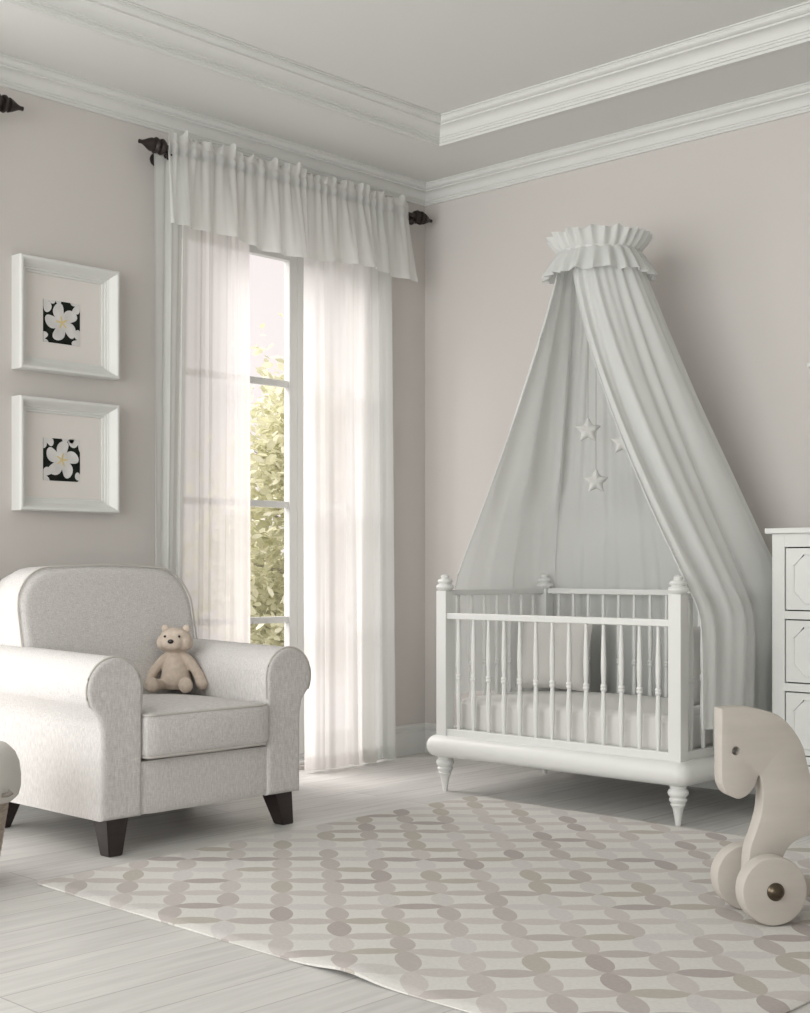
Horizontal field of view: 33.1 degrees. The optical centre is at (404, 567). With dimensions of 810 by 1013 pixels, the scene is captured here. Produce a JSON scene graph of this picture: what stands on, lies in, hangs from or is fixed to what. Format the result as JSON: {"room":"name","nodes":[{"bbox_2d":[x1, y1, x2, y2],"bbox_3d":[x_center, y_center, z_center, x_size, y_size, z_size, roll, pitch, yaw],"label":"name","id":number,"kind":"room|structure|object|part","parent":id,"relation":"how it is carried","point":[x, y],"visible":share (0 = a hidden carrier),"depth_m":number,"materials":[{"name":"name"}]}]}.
{"room":"children's room","nodes":[
{"label":"children's room","id":0,"kind":"room"},
{"bbox_2d":[0,86,424,769],"bbox_3d":[-2.788,-0.650,4.510,0.220,3.300,8.200,0,0,43],"label":"wall","id":1,"kind":"structure","parent":0,"point":[77,185],"depth_m":5.98,"materials":[{"name":"grey paint"}]},
{"bbox_2d":[0,94,23,112],"bbox_3d":[-2.336,-1.845,4.729,0.136,0.096,2.236,0,0,43],"label":"curtain rod","id":2,"kind":"object","parent":1,"relation":"attached to","point":[7,104],"visible":1,"depth_m":5.45,"materials":[{"name":"brown metal"}]},
{"bbox_2d":[12,253,118,380],"bbox_3d":[-1.422,-1.048,5.743,0.070,0.466,0.482,0,0,43],"label":"picture frame","id":3,"kind":"object","parent":1,"relation":"attached to","point":[65,315],"visible":1,"depth_m":5.75,"materials":[{"name":"white paint"}]},
{"bbox_2d":[43,299,79,345],"bbox_3d":[-1.445,-1.033,5.746,0.001,0.178,0.178,0,0,43],"label":"print","id":4,"kind":"object","parent":3,"relation":"attached to","point":[61,317],"depth_m":5.74,"materials":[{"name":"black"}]},
{"bbox_2d":[12,395,118,513],"bbox_3d":[-1.422,-0.470,5.743,0.070,0.468,0.482,0,0,43],"label":"picture frame","id":5,"kind":"object","parent":1,"relation":"attached to","point":[65,453],"visible":1,"depth_m":5.75,"materials":[{"name":"white paint"}]},
{"bbox_2d":[43,437,79,481],"bbox_3d":[-1.445,-0.455,5.746,0.001,0.178,0.178,0,0,43],"label":"print","id":6,"kind":"object","parent":5,"relation":"attached to","point":[61,455],"depth_m":5.74,"materials":[{"name":"white"}]},
{"bbox_2d":[0,53,425,206],"bbox_3d":[-2.673,-2.009,4.400,0.098,0.093,8.200,0,0,43],"label":"trim","id":7,"kind":"structure","parent":1,"relation":"attached to","point":[16,74],"depth_m":6.18,"materials":[{"name":"white paint"}]},
{"bbox_2d":[17,723,424,811],"bbox_3d":[-2.701,0.920,4.428,0.019,0.160,8.200,0,0,43],"label":"baseboard","id":8,"kind":"structure","parent":1,"relation":"attached to","point":[410,739],"depth_m":7.30,"materials":[{"name":"white paint"}]},
{"bbox_2d":[249,244,304,764],"bbox_3d":[-0.665,-0.333,6.755,0.180,2.625,1.300,0,0,43],"label":"window","id":9,"kind":"structure","parent":1,"relation":"in","point":[293,503],"depth_m":6.86,"materials":[{"name":"white paint"}]},
{"bbox_3d":[-0.824,-0.330,6.605,0.045,2.540,0.773,0,0,43],"label":"sash","id":10,"kind":"part","parent":9,"relation":"part of","materials":[{"name":"white paint"}]},
{"bbox_3d":[-0.409,-0.330,7.044,0.045,2.540,0.437,0,0,43],"label":"sash","id":11,"kind":"part","parent":9,"relation":"part of","materials":[{"name":"white paint"}]},
{"bbox_3d":[-0.665,0.971,6.755,0.180,0.018,1.300,0,0,43],"label":"sill","id":12,"kind":"part","parent":9,"relation":"part of","materials":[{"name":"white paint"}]},
{"bbox_2d":[138,137,432,224],"bbox_3d":[-0.531,-1.845,6.638,0.136,0.096,1.891,0,0,43],"label":"curtain rod","id":13,"kind":"object","parent":1,"relation":"attached to","point":[155,145],"visible":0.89,"depth_m":6.01,"materials":[{"name":"brown metal"}]},
{"bbox_2d":[154,153,182,579],"bbox_3d":[-1.042,-0.421,6.086,0.040,2.827,0.200,0,0,43],"label":"sheer curtain","id":14,"kind":"object","parent":13,"relation":"hanging from","point":[168,236],"visible":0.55,"depth_m":6.07,"materials":[{"name":"white fabric"}]},
{"bbox_2d":[179,225,249,642],"bbox_3d":[-0.875,-0.420,6.227,0.032,2.829,0.417,0,0,43],"label":"sheer curtain","id":15,"kind":"object","parent":13,"relation":"hanging from","point":[214,553],"visible":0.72,"depth_m":6.24,"materials":[{"name":"white fabric"}]},
{"bbox_3d":[-0.507,-1.857,6.616,0.030,0.030,1.595,0,0,43],"label":"rod","id":16,"kind":"part","parent":13,"relation":"part of","materials":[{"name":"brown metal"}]},
{"bbox_2d":[168,130,417,281],"bbox_3d":[-0.494,-1.716,6.563,0.084,0.470,1.600,0,0,43],"label":"curtain valance","id":17,"kind":"object","parent":13,"relation":"hanging from","point":[286,210],"visible":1,"depth_m":6.50,"materials":[{"name":"white fabric"}]},
{"bbox_2d":[303,258,376,770],"bbox_3d":[-0.321,-0.420,6.812,0.039,2.829,0.494,0,0,43],"label":"sheer curtain","id":18,"kind":"object","parent":13,"relation":"hanging from","point":[340,650],"visible":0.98,"depth_m":6.80,"materials":[{"name":"white fabric"}]},
{"bbox_2d":[370,267,395,759],"bbox_3d":[-0.143,-0.421,7.036,0.029,2.827,0.262,0,0,43],"label":"sheer curtain","id":19,"kind":"object","parent":13,"relation":"hanging from","point":[381,282],"visible":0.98,"depth_m":7.08,"materials":[{"name":"white fabric"}]},
{"bbox_2d":[0,0,809,182],"bbox_3d":[-0.311,-2.178,2.167,6.600,0.245,8.200,0,0,43],"label":"ceiling","id":20,"kind":"structure","parent":0,"point":[439,56],"depth_m":5.67,"materials":[{"name":"white paint"}]},
{"bbox_2d":[0,0,440,147],"bbox_3d":[-2.426,-2.098,3.816,0.140,0.105,7.690,0,0,43],"label":"trim","id":21,"kind":"structure","parent":20,"relation":"attached to","point":[125,21],"depth_m":5.64,"materials":[{"name":"white paint"}]},
{"bbox_2d":[439,1,809,147],"bbox_3d":[2.311,-2.098,4.532,6.040,0.105,0.140,0,0,43],"label":"trim","id":22,"kind":"structure","parent":20,"relation":"attached to","point":[783,29],"depth_m":5.78,"materials":[{"name":"white paint"}]},
{"bbox_2d":[0,753,809,1012],"bbox_3d":[-0.315,1.060,2.322,6.820,0.120,8.420,0,0,43],"label":"floor","id":23,"kind":"structure","parent":0,"point":[61,952],"depth_m":4.25,"materials":[{"name":"grey wood"}]},
{"bbox_2d":[0,741,20,855],"bbox_3d":[-1.501,0.768,4.296,0.562,0.466,0.562,0,0,43],"label":"pouf","id":24,"kind":"object","parent":23,"relation":"on","point":[10,770],"visible":1,"depth_m":4.26,"materials":[{"name":"beige fabric"}]},
{"bbox_2d":[0,802,8,855],"bbox_3d":[-1.500,0.856,4.297,0.492,0.285,0.499,0,0,43],"label":"basket","id":25,"kind":"object","parent":24,"relation":"on","point":[3,805],"depth_m":4.31,"materials":[{"name":"beige wood"}]},
{"bbox_2d":[0,741,20,803],"bbox_3d":[-1.501,0.637,4.296,0.562,0.205,0.562,0,0,43],"label":"cushion","id":26,"kind":"object","parent":24,"relation":"on","point":[10,770],"depth_m":4.25,"materials":[{"name":"grey fabric"}]},
{"bbox_2d":[0,564,310,857],"bbox_3d":[-1.041,0.492,5.308,0.944,1.015,1.044,0,0,43],"label":"armchair","id":27,"kind":"object","parent":23,"relation":"on","point":[78,646],"visible":0.95,"depth_m":5.07,"materials":[{"name":"fabric"}]},
{"bbox_3d":[-1.531,0.930,5.259,0.103,0.140,0.093,0,0,43],"label":"leg","id":28,"kind":"part","parent":27,"relation":"part of","materials":[{"name":"brown wood"}]},
{"bbox_3d":[-1.271,0.582,4.971,0.750,0.580,0.230,0,0,43],"label":"arm","id":29,"kind":"part","parent":27,"relation":"part of","materials":[{"name":"fabric"}]},
{"bbox_2d":[0,565,194,693],"bbox_3d":[-1.214,0.294,5.471,0.309,0.612,0.822,0,0,43],"label":"backrest","id":30,"kind":"object","parent":27,"relation":"on","point":[108,610],"depth_m":5.37,"materials":[{"name":"fabric"}]},
{"bbox_3d":[-1.028,0.930,4.765,0.093,0.140,0.091,0,0,43],"label":"leg","id":31,"kind":"part","parent":27,"relation":"part of","materials":[{"name":"brown wood"}]},
{"bbox_2d":[144,625,207,692],"bbox_3d":[-0.926,0.361,5.466,0.273,0.264,0.194,0,0,5],"label":"teddy bear","id":32,"kind":"object","parent":27,"relation":"on","point":[175,664],"visible":0.98,"depth_m":5.45},
{"bbox_3d":[-1.018,0.776,5.286,0.805,0.200,0.600,0,0,43],"label":"seat","id":33,"kind":"part","parent":27,"relation":"part of","materials":[{"name":"fabric"}]},
{"bbox_2d":[141,693,267,758],"bbox_3d":[-0.948,0.595,5.219,0.684,0.205,0.574,0,0,43],"label":"seat cushion","id":34,"kind":"object","parent":27,"relation":"on","point":[173,725],"depth_m":5.01,"materials":[{"name":"fabric"}]},
{"bbox_3d":[-0.719,0.582,5.556,0.750,0.580,0.230,0,0,43],"label":"arm","id":35,"kind":"part","parent":27,"relation":"part of","materials":[{"name":"fabric"}]},
{"bbox_3d":[-0.503,0.930,5.338,0.093,0.140,0.098,0,0,43],"label":"leg","id":36,"kind":"part","parent":27,"relation":"part of","materials":[{"name":"brown wood"}]},
{"bbox_2d":[37,795,809,1012],"bbox_3d":[0.408,0.986,4.328,2.396,0.026,2.212,0,0,43],"label":"rug","id":37,"kind":"object","parent":23,"relation":"on","point":[471,904],"visible":0.94,"depth_m":3.95,"materials":[{"name":"beige carpet"}]},
{"bbox_2d":[710,705,809,925],"bbox_3d":[1.233,0.688,3.911,0.718,0.597,0.274,0,0,-10],"label":"horse","id":38,"kind":"object","parent":37,"relation":"on","point":[756,747],"visible":1,"depth_m":3.84},
{"bbox_2d":[427,574,714,825],"bbox_3d":[0.871,0.514,5.970,1.360,0.972,0.880,0,0,43],"label":"crib","id":39,"kind":"object","parent":23,"relation":"on","point":[679,767],"visible":0.68,"depth_m":5.70,"materials":[{"name":"white paint"}]},
{"bbox_3d":[0.180,0.431,6.120,0.057,0.658,0.057,0,0,43],"label":"post","id":40,"kind":"part","parent":39,"relation":"part of","materials":[{"name":"white paint"}]},
{"bbox_3d":[0.180,0.919,6.120,0.082,0.162,0.082,0,0,43],"label":"leg","id":41,"kind":"part","parent":39,"relation":"part of","materials":[{"name":"white paint"}]},
{"bbox_3d":[0.431,0.111,6.386,0.032,0.026,0.673,0,0,43],"label":"rail","id":42,"kind":"part","parent":39,"relation":"part of","materials":[{"name":"white paint"}]},
{"bbox_3d":[0.682,0.431,6.651,0.057,0.658,0.057,0,0,43],"label":"post","id":43,"kind":"part","parent":39,"relation":"part of","materials":[{"name":"white paint"}]},
{"bbox_3d":[0.616,0.214,5.700,1.153,0.028,0.032,0,0,43],"label":"rail","id":44,"kind":"part","parent":39,"relation":"part of","materials":[{"name":"white paint"}]},
{"bbox_3d":[0.617,0.734,5.702,1.153,0.036,0.036,0,0,43],"label":"rail","id":45,"kind":"part","parent":39,"relation":"part of","materials":[{"name":"white paint"}]},
{"bbox_2d":[461,689,712,750],"bbox_3d":[0.871,0.663,5.970,1.135,0.201,0.662,0,0,43],"label":"mattress","id":46,"kind":"object","parent":39,"relation":"in","point":[612,699],"visible":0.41,"depth_m":5.74,"materials":[{"name":"white fabric"}]},
{"bbox_2d":[515,622,592,691],"bbox_3d":[0.700,0.400,6.393,0.373,0.340,0.162,0,0,34],"label":"pillow","id":47,"kind":"object","parent":46,"relation":"on","point":[560,629],"visible":0.66,"depth_m":6.33,"materials":[{"name":"white fabric"}]},
{"bbox_2d":[688,626,700,705],"bbox_3d":[1.241,0.400,5.654,0.152,0.335,0.401,0,0,42],"label":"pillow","id":48,"kind":"object","parent":46,"relation":"on","point":[696,629],"visible":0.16,"depth_m":5.53,"materials":[{"name":"white fabric"}]},
{"bbox_3d":[1.121,0.111,6.235,1.153,0.026,0.032,0,0,43],"label":"rail","id":49,"kind":"part","parent":39,"relation":"part of","materials":[{"name":"white paint"}]},
{"bbox_3d":[1.059,0.431,5.289,0.057,0.658,0.057,0,0,43],"label":"post","id":50,"kind":"part","parent":39,"relation":"part of","materials":[{"name":"white paint"}]},
{"bbox_3d":[1.059,0.919,5.289,0.082,0.162,0.082,0,0,43],"label":"leg","id":51,"kind":"part","parent":39,"relation":"part of","materials":[{"name":"white paint"}]},
{"bbox_3d":[1.310,0.111,5.554,0.032,0.026,0.673,0,0,43],"label":"rail","id":52,"kind":"part","parent":39,"relation":"part of","materials":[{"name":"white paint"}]},
{"bbox_3d":[1.310,0.734,5.554,0.032,0.036,0.673,0,0,43],"label":"rail","id":53,"kind":"part","parent":39,"relation":"part of","materials":[{"name":"white paint"}]},
{"bbox_2d":[765,527,809,772],"bbox_3d":[1.947,0.420,5.331,0.952,1.160,0.459,0,0,43],"label":"dresser","id":54,"kind":"object","parent":23,"relation":"on","point":[790,546],"visible":0.6,"depth_m":5.43,"materials":[{"name":"white paint"}]},
{"bbox_3d":[1.819,0.620,5.195,0.788,0.246,0.025,0,0,43],"label":"drawer","id":55,"kind":"part","parent":54,"relation":"part of","materials":[{"name":"white paint"}]},
{"bbox_3d":[1.819,0.332,5.195,0.788,0.246,0.025,0,0,43],"label":"drawer","id":56,"kind":"part","parent":54,"relation":"part of","materials":[{"name":"white paint"}]},
{"bbox_3d":[1.819,0.044,5.195,0.788,0.246,0.025,0,0,43],"label":"drawer","id":57,"kind":"part","parent":54,"relation":"part of","materials":[{"name":"white paint"}]},
{"bbox_2d":[425,112,809,725],"bbox_3d":[2.502,-0.650,5.301,6.820,3.300,0.220,0,0,43],"label":"wall","id":58,"kind":"structure","parent":0,"point":[727,215],"depth_m":6.37,"materials":[{"name":"grey paint"}]},
{"bbox_2d":[425,723,755,793],"bbox_3d":[2.500,0.920,5.139,6.600,0.160,0.019,0,0,43],"label":"baseboard","id":59,"kind":"structure","parent":58,"relation":"attached to","point":[430,728],"depth_m":7.34,"materials":[{"name":"white paint"}]},
{"bbox_2d":[454,223,771,730],"bbox_3d":[0.944,-0.342,6.030,1.408,2.243,0.860,0,0,43],"label":"canopy","id":60,"kind":"object","parent":58,"relation":"attached to","point":[671,504],"visible":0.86,"depth_m":6.10,"materials":[{"name":"fabric"}]},
{"bbox_2d":[576,417,599,440],"bbox_3d":[0.813,-0.970,6.059,0.110,0.810,0.032,0,0,5],"label":"star","id":61,"kind":"object","parent":60,"relation":"hanging from","point":[587,430],"visible":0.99,"depth_m":6.05,"materials":[{"name":"grey fabric"}]},
{"bbox_2d":[584,469,607,491],"bbox_3d":[0.844,-0.856,6.029,0.107,1.038,0.032,0,0,1],"label":"star","id":62,"kind":"object","parent":60,"relation":"hanging from","point":[595,481],"visible":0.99,"depth_m":6.02,"materials":[{"name":"grey fabric"}]},
{"bbox_2d":[611,435,625,452],"bbox_3d":[0.950,-0.939,5.957,0.103,0.871,0.032,0,0,13],"label":"star","id":63,"kind":"object","parent":60,"relation":"hanging from","point":[619,444],"visible":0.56,"depth_m":5.95,"materials":[{"name":"grey fabric"}]},
{"bbox_2d":[425,82,809,206],"bbox_3d":[2.473,-2.009,5.110,6.600,0.093,0.098,0,0,43],"label":"trim","id":64,"kind":"structure","parent":58,"relation":"attached to","point":[791,101],"depth_m":6.45,"materials":[{"name":"white paint"}]},
{"label":"outside","id":65,"kind":"structure","parent":0,"visible":0},
{"bbox_2d":[250,313,283,645],"bbox_3d":[-0.897,-0.225,11.590,2.398,3.661,2.389,0,0,-11],"label":"tree","id":66,"kind":"object","parent":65,"point":[266,560],"visible":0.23,"depth_m":10.98,"materials":[{"name":"green plant"}]}
]}

